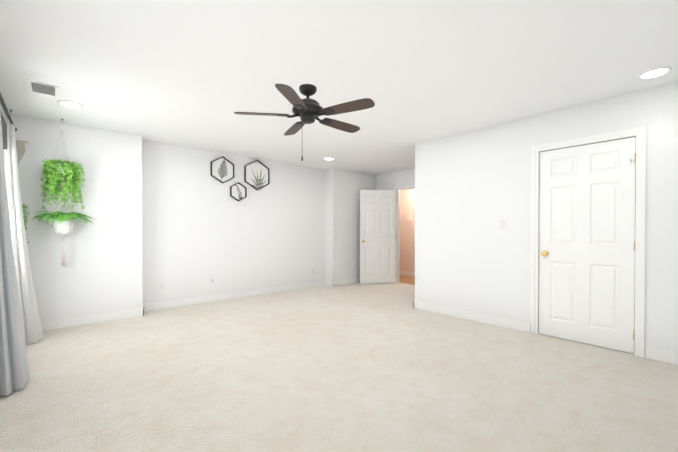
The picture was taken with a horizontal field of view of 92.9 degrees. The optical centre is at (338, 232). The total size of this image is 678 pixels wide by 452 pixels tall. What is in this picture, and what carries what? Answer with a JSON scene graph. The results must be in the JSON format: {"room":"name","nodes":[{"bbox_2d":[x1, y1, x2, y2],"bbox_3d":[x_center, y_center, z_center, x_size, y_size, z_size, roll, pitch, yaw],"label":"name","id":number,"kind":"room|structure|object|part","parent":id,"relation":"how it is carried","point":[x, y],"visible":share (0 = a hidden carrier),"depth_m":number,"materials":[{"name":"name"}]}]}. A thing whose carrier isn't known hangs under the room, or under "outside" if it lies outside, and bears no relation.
{"room":"empty bedroom","nodes":[
{"label":"empty bedroom","id":0,"kind":"room"},
{"bbox_2d":[3,114,142,321],"bbox_3d":[-3.306,-0.094,4.081,1.340,2.440,0.400,0,1,-41],"label":"wall","id":1,"kind":"structure","parent":0,"point":[101,272],"depth_m":3.98,"materials":[{"name":"white paint"}]},
{"bbox_2d":[15,134,27,164],"bbox_3d":[-3.575,-0.900,3.554,0.210,0.412,0.022,0,1,-41],"label":"macrame hanging","id":2,"kind":"object","parent":1,"relation":"attached to","point":[18,151],"visible":0.35,"depth_m":3.58,"materials":[{"name":"beige fabric"}]},
{"bbox_2d":[40,307,144,330],"bbox_3d":[-3.154,1.076,3.950,1.323,0.103,0.013,0,1,-41],"label":"baseboard","id":3,"kind":"structure","parent":1,"relation":"attached to","point":[68,322],"depth_m":4.00,"materials":[{"name":"white paint"}]},
{"bbox_2d":[142,140,325,303],"bbox_3d":[-1.602,-0.108,5.733,3.400,2.440,0.160,0,1,-41],"label":"wall","id":4,"kind":"structure","parent":0,"point":[201,226],"depth_m":5.34,"materials":[{"name":"white paint"}]},
{"bbox_2d":[159,281,164,289],"bbox_3d":[-2.611,0.775,4.745,0.072,0.116,0.009,0,1,-41],"label":"electrical outlet","id":5,"kind":"object","parent":4,"relation":"attached to","point":[161,285],"visible":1,"depth_m":4.74,"materials":[{"name":"white plastic"}]},
{"bbox_2d":[210,277,214,284],"bbox_3d":[-2.056,0.781,5.226,0.072,0.116,0.016,0,1,-41],"label":"outlet","id":6,"kind":"object","parent":4,"relation":"attached to","point":[212,280],"visible":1,"depth_m":5.23,"materials":[{"name":"white plastic"}]},
{"bbox_2d":[210,157,233,182],"bbox_3d":[-1.919,-1.040,5.313,0.381,0.440,0.040,0,1,-41],"label":"picture","id":7,"kind":"object","parent":4,"relation":"attached to","point":[222,169],"visible":0.96,"depth_m":5.31,"materials":[{"name":"black"}]},
{"bbox_2d":[143,280,326,310],"bbox_3d":[-1.545,1.061,5.678,3.400,0.103,0.013,0,1,-41],"label":"baseboard","id":8,"kind":"structure","parent":4,"relation":"attached to","point":[197,300],"depth_m":5.38,"materials":[{"name":"white paint"}]},
{"bbox_2d":[230,182,246,200],"bbox_3d":[-1.716,-0.701,5.494,0.277,0.320,0.040,0,1,-41],"label":"picture","id":9,"kind":"object","parent":4,"relation":"attached to","point":[238,191],"visible":0.92,"depth_m":5.49,"materials":[{"name":"black"}]},
{"bbox_2d":[244,160,269,189],"bbox_3d":[-1.453,-1.028,5.722,0.468,0.540,0.040,0,1,-41],"label":"picture","id":10,"kind":"object","parent":4,"relation":"attached to","point":[257,175],"visible":0.98,"depth_m":5.71,"materials":[{"name":"black"}]},
{"bbox_2d":[0,283,677,451],"bbox_3d":[0.334,1.181,3.459,6.280,0.100,6.150,0,1,-41],"label":"floor carpet","id":11,"kind":"object","parent":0,"point":[374,367],"visible":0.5,"depth_m":2.41,"materials":[{"name":"beige carpet"}]},
{"bbox_2d":[0,0,677,174],"bbox_3d":[0.443,-1.365,4.230,7.490,0.100,7.200,0,1,-41],"label":"ceiling","id":12,"kind":"structure","parent":0,"point":[196,74],"depth_m":2.49,"materials":[{"name":"white paint"}]},
{"bbox_2d":[10,110,29,242],"bbox_3d":[-3.444,-0.595,3.428,0.211,1.428,0.246,0,1,-41],"label":"hanging plant","id":13,"kind":"object","parent":12,"relation":"hanging from","point":[25,217],"visible":0.23,"depth_m":3.51,"materials":[{"name":"green plant"}]},
{"bbox_2d":[26,79,58,97],"bbox_3d":[-2.670,-1.299,2.913,0.210,0.012,0.320,0,1,-41],"label":"ceiling vent","id":14,"kind":"object","parent":12,"relation":"in","point":[42,88],"visible":0.96,"depth_m":2.90,"materials":[{"name":"white metal"}]},
{"bbox_2d":[31,119,94,267],"bbox_3d":[-3.171,-0.455,3.727,0.582,1.713,0.581,0,1,-41],"label":"hanging plant","id":15,"kind":"object","parent":12,"relation":"hanging from","point":[56,170],"visible":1,"depth_m":3.66,"materials":[{"name":"green plant"}]},
{"bbox_2d":[58,100,82,107],"bbox_3d":[-2.721,-1.303,3.267,0.204,0.008,0.204,0,1,-41],"label":"recessed light","id":16,"kind":"object","parent":12,"relation":"in","point":[70,104],"visible":1,"depth_m":3.26,"materials":[{"name":"white paint"}]},
{"bbox_2d":[234,84,374,160],"bbox_3d":[-0.246,-0.973,2.930,1.185,0.662,1.232,0,1,-41],"label":"ceiling fan","id":17,"kind":"object","parent":12,"relation":"hanging from","point":[307,110],"visible":1,"depth_m":2.81,"materials":[{"name":"brown wood"}]},
{"bbox_2d":[637,67,671,78],"bbox_3d":[2.565,-1.298,2.620,0.204,0.008,0.204,0,1,-41],"label":"recessed light","id":18,"kind":"object","parent":12,"relation":"in","point":[655,73],"visible":0.98,"depth_m":2.61,"materials":[{"name":"white paint"}]},
{"bbox_2d":[326,168,376,280],"bbox_3d":[0.294,-0.121,7.249,1.450,2.440,0.380,0,1,-41],"label":"wall","id":19,"kind":"structure","parent":0,"point":[344,188],"depth_m":6.83,"materials":[{"name":"white paint"}]},
{"bbox_2d":[332,278,359,286],"bbox_3d":[0.373,1.049,7.068,1.343,0.103,0.013,0,1,-41],"label":"baseboard","id":20,"kind":"structure","parent":19,"relation":"attached to","point":[357,280],"depth_m":6.85,"materials":[{"name":"white paint"}]},
{"bbox_2d":[377,169,414,189],"bbox_3d":[1.681,-0.116,6.675,0.120,2.440,2.310,0,1,-41],"label":"wall","id":21,"kind":"structure","parent":0,"point":[388,181],"depth_m":7.08,"materials":[{"name":"white paint"}]},
{"bbox_2d":[360,190,395,283],"bbox_3d":[0.845,0.083,6.990,0.794,2.020,0.167,0,0,-7],"label":"entry door","id":22,"kind":"structure","parent":21,"relation":"in","point":[377,236],"depth_m":6.97,"materials":[{"name":"white paint"}]},
{"bbox_2d":[393,184,414,282],"bbox_3d":[1.555,0.047,6.806,0.138,2.112,0.934,0,1,-41],"label":"door frame","id":23,"kind":"structure","parent":21,"relation":"attached to","point":[397,236],"depth_m":7.09,"materials":[{"name":"white paint"}]},
{"bbox_2d":[399,275,414,284],"bbox_3d":[1.915,1.148,7.337,1.210,0.100,4.500,0,1,-41],"label":"floor","id":24,"kind":"structure","parent":0,"point":[406,279],"depth_m":7.58,"materials":[{"name":"brown wood"}]},
{"bbox_2d":[400,189,414,271],"bbox_3d":[2.325,-0.125,7.685,0.120,2.440,4.500,0,1,-41],"label":"wall","id":25,"kind":"structure","parent":0,"point":[407,230],"depth_m":8.24,"materials":[{"name":"beige paint"}]},
{"bbox_2d":[400,271,414,275],"bbox_3d":[2.274,1.044,7.651,0.013,0.103,4.260,0,1,-41],"label":"baseboard","id":26,"kind":"structure","parent":25,"relation":"attached to","point":[407,273],"depth_m":8.24,"materials":[{"name":"white paint"}]},
{"bbox_2d":[415,82,677,356],"bbox_3d":[2.312,-0.090,3.572,0.120,2.440,3.430,0,1,-41],"label":"wall","id":27,"kind":"structure","parent":0,"point":[472,189],"depth_m":3.81,"materials":[{"name":"white paint"}]},
{"bbox_2d":[413,300,529,332],"bbox_3d":[1.657,1.073,4.253,0.043,0.103,1.583,0,1,-41],"label":"baseboard","id":28,"kind":"structure","parent":27,"relation":"attached to","point":[512,324],"depth_m":4.12,"materials":[{"name":"white paint"}]},
{"bbox_2d":[500,220,505,228],"bbox_3d":[1.964,-0.102,3.866,0.016,0.116,0.072,0,1,-41],"label":"light switch","id":29,"kind":"object","parent":27,"relation":"attached to","point":[502,224],"visible":1,"depth_m":3.86,"materials":[{"name":"white plastic"}]},
{"bbox_2d":[539,137,635,353],"bbox_3d":[2.483,0.115,3.283,0.101,2.020,0.794,0,1,-41],"label":"closet door","id":30,"kind":"structure","parent":27,"relation":"in","point":[587,203],"depth_m":3.25,"materials":[{"name":"white paint"}]},
{"bbox_3d":[2.251,0.228,3.522,0.066,0.062,0.062,0,1,-41],"label":"knob","id":31,"kind":"part","parent":30,"relation":"part of","materials":[{"name":"gold metal"}]},
{"bbox_2d":[531,126,645,357],"bbox_3d":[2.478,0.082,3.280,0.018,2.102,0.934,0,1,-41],"label":"door frame","id":32,"kind":"structure","parent":27,"relation":"attached to","point":[639,133],"depth_m":2.98,"materials":[{"name":"white paint"}]},
{"bbox_2d":[645,346,677,364],"bbox_3d":[3.093,1.087,2.591,0.013,0.103,0.910,0,1,-41],"label":"baseboard","id":33,"kind":"structure","parent":27,"relation":"attached to","point":[661,355],"depth_m":2.85,"materials":[{"name":"white paint"}]},
{"bbox_3d":[-1.971,-0.071,1.428,0.150,2.440,6.150,0,1,-41],"label":"wall","id":34,"kind":"structure","parent":0,"visible":0},
{"bbox_2d":[0,101,7,148],"bbox_3d":[-2.914,-0.420,2.706,0.120,1.415,1.080,0,1,-41],"label":"window","id":35,"kind":"structure","parent":34,"relation":"in","point":[4,120],"depth_m":2.88,"materials":[{"name":"black"}]},
{"bbox_2d":[0,92,16,130],"bbox_3d":[-2.608,-1.085,2.377,0.155,0.038,2.630,0,1,-41],"label":"curtain rod","id":36,"kind":"object","parent":34,"relation":"attached to","point":[5,109],"visible":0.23,"depth_m":2.82,"materials":[{"name":"black metal"}]},
{"bbox_2d":[0,113,29,395],"bbox_3d":[-2.424,0.035,2.337,0.248,2.199,0.381,0,1,-41],"label":"curtain","id":37,"kind":"object","parent":36,"relation":"hanging from","point":[14,372],"visible":1,"depth_m":2.29,"materials":[{"name":"grey fabric"}]},
{"bbox_2d":[4,123,42,344],"bbox_3d":[-3.219,0.030,3.294,0.275,2.194,0.296,0,1,-41],"label":"sheer curtain","id":38,"kind":"object","parent":36,"relation":"hanging from","point":[32,329],"visible":0.56,"depth_m":3.21,"materials":[{"name":"white fabric"}]}
]}

